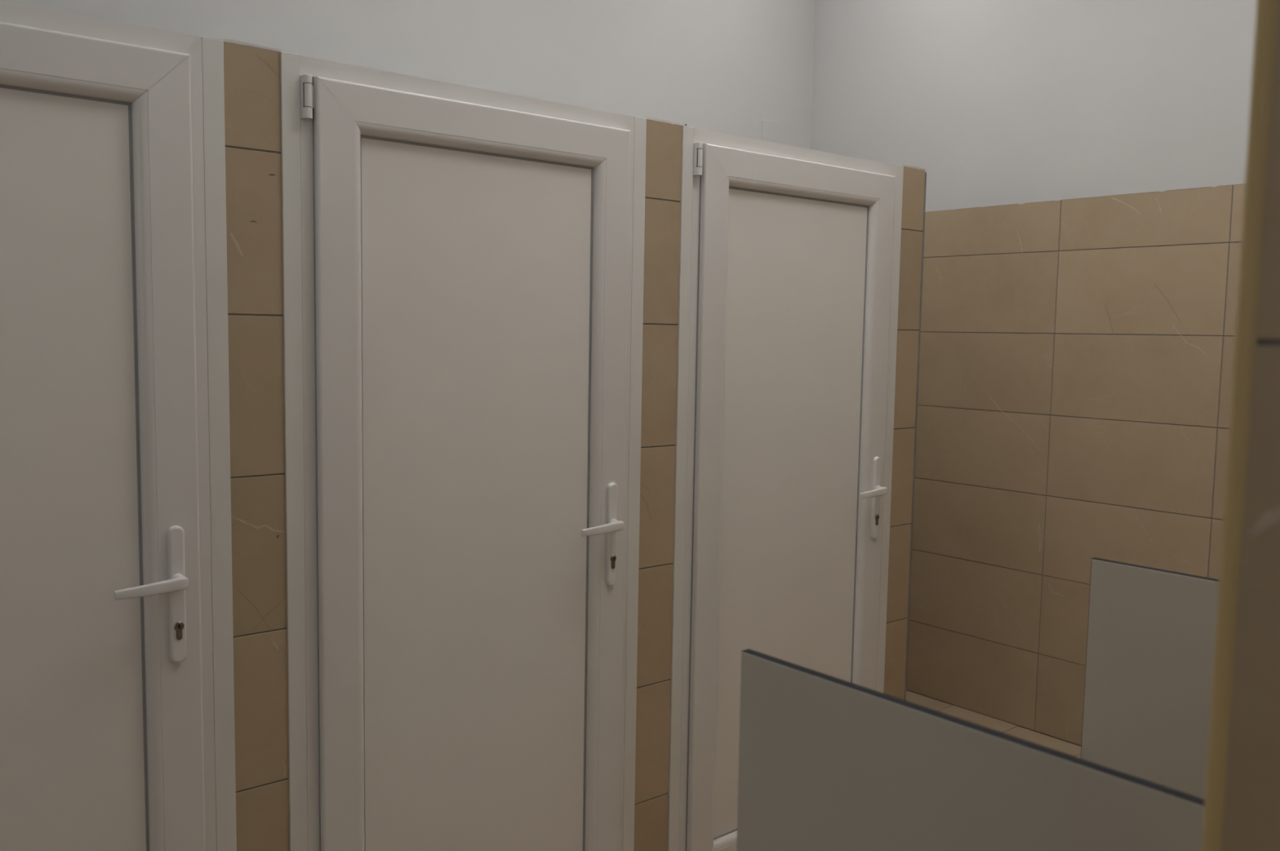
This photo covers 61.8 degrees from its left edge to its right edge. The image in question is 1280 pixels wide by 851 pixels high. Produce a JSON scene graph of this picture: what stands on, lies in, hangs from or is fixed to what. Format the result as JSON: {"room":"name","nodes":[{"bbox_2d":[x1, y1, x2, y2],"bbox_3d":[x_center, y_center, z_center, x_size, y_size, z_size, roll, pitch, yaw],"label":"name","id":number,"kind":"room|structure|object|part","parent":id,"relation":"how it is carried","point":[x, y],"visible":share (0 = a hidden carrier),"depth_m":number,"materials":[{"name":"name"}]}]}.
{"room":"public restroom","nodes":[
{"label":"public restroom","id":0,"kind":"room"},
{"bbox_2d":[0,0,814,180],"bbox_3d":[-1.479,-0.402,3.105,5.914,3.400,0.120,-3,7,-40],"label":"wall","id":1,"kind":"structure","parent":0,"point":[729,67],"depth_m":3.95,"materials":[{"name":"white paint"}]},
{"bbox_2d":[761,120,778,143],"bbox_3d":[0.567,-1.271,4.652,0.103,0.100,0.006,-3,7,-40],"label":"junction box cover","id":2,"kind":"object","parent":1,"relation":"attached to","point":[770,130],"visible":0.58,"depth_m":4.65,"materials":[{"name":"white paint"}]},
{"bbox_2d":[133,38,926,850],"bbox_3d":[-1.386,0.267,2.323,4.798,2.007,1.298,-3,7,-40],"label":"wall partition","id":3,"kind":"structure","parent":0,"point":[251,74],"depth_m":2.08,"materials":[{"name":"beige tile"}]},
{"bbox_2d":[0,0,236,850],"bbox_3d":[-1.102,0.327,1.717,0.888,2.003,0.116,-3,7,-40],"label":"door","id":4,"kind":"structure","parent":3,"relation":"in","point":[117,734],"depth_m":1.85,"materials":[{"name":"white plastic"}]},
{"bbox_3d":[-1.113,0.327,1.729,0.573,1.738,0.020,-3,7,-40],"label":"panel","id":5,"kind":"part","parent":4,"relation":"part of","materials":[{"name":"white plastic"}]},
{"bbox_3d":[-0.853,0.281,1.867,0.122,0.027,0.033,-3,7,-40],"label":"lever","id":6,"kind":"part","parent":4,"relation":"part of","materials":[{"name":"white metal"}]},
{"bbox_3d":[-0.829,0.303,1.917,0.027,0.249,0.010,-3,7,-40],"label":"handle plate","id":7,"kind":"part","parent":4,"relation":"part of","materials":[{"name":"white metal"}]},
{"bbox_2d":[280,51,646,850],"bbox_3d":[-0.340,0.285,2.353,0.888,2.003,0.116,-3,7,-40],"label":"door","id":8,"kind":"structure","parent":3,"relation":"in","point":[463,278],"depth_m":2.30,"materials":[{"name":"white plastic"}]},
{"bbox_3d":[-0.351,0.285,2.365,0.573,1.738,0.020,-3,7,-40],"label":"panel","id":9,"kind":"part","parent":8,"relation":"part of","materials":[{"name":"white plastic"}]},
{"bbox_3d":[-0.091,0.238,2.503,0.122,0.027,0.033,-3,7,-40],"label":"lever","id":10,"kind":"part","parent":8,"relation":"part of","materials":[{"name":"white metal"}]},
{"bbox_3d":[-0.067,0.260,2.552,0.027,0.249,0.010,-3,7,-40],"label":"handle plate","id":11,"kind":"part","parent":8,"relation":"part of","materials":[{"name":"white metal"}]},
{"bbox_2d":[667,125,903,850],"bbox_3d":[0.433,0.241,2.997,0.888,2.003,0.116,-3,7,-40],"label":"door","id":12,"kind":"structure","parent":3,"relation":"in","point":[789,276],"depth_m":2.92,"materials":[{"name":"white plastic"}]},
{"bbox_3d":[0.421,0.241,3.008,0.573,1.738,0.020,-3,7,-40],"label":"panel","id":13,"kind":"part","parent":12,"relation":"part of","materials":[{"name":"white plastic"}]},
{"bbox_3d":[0.681,0.195,3.147,0.122,0.027,0.033,-3,7,-40],"label":"lever","id":14,"kind":"part","parent":12,"relation":"part of","materials":[{"name":"white metal"}]},
{"bbox_3d":[0.705,0.217,3.196,0.027,0.249,0.010,-3,7,-40],"label":"handle plate","id":15,"kind":"part","parent":12,"relation":"part of","materials":[{"name":"white metal"}]},
{"bbox_2d":[711,689,1081,850],"bbox_3d":[0.034,1.439,1.414,5.914,0.120,4.890,-3,7,-40],"label":"floor","id":16,"kind":"structure","parent":0,"point":[1073,749],"depth_m":4.15,"materials":[{"name":"beige tile"}]},
{"bbox_2d":[810,0,1257,746],"bbox_3d":[1.777,-0.403,3.759,0.121,3.400,3.055,-3,7,-40],"label":"wall","id":17,"kind":"structure","parent":0,"point":[1084,162],"depth_m":3.98,"materials":[{"name":"beige tile"}]},
{"bbox_2d":[1221,0,1279,850],"bbox_3d":[2.037,-0.201,0.927,3.121,3.300,1.635,-3,7,-40],"label":"wall","id":18,"kind":"structure","parent":0,"point":[1251,809],"depth_m":0.56,"materials":[{"name":"beige tile"}]},
{"bbox_2d":[736,648,1204,850],"bbox_3d":[0.300,0.661,0.998,0.042,0.792,0.564,-3,7,-40],"label":"divider","id":19,"kind":"object","parent":18,"relation":"attached to","point":[827,763],"visible":1,"depth_m":1.00,"materials":[{"name":"grey laminate"}]},
{"bbox_2d":[1080,557,1218,799],"bbox_3d":[0.888,0.624,1.488,0.042,0.799,0.564,-3,7,-40],"label":"divider","id":20,"kind":"object","parent":18,"relation":"attached to","point":[1150,644],"visible":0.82,"depth_m":1.59,"materials":[{"name":"grey laminate"}]},
{"bbox_2d":[1201,0,1278,850],"bbox_3d":[0.312,0.448,0.609,0.013,2.003,0.013,-3,7,-40],"label":"trim","id":21,"kind":"structure","parent":18,"relation":"attached to","point":[1246,341],"depth_m":0.56,"materials":[{"name":"beige plastic"}]}
]}

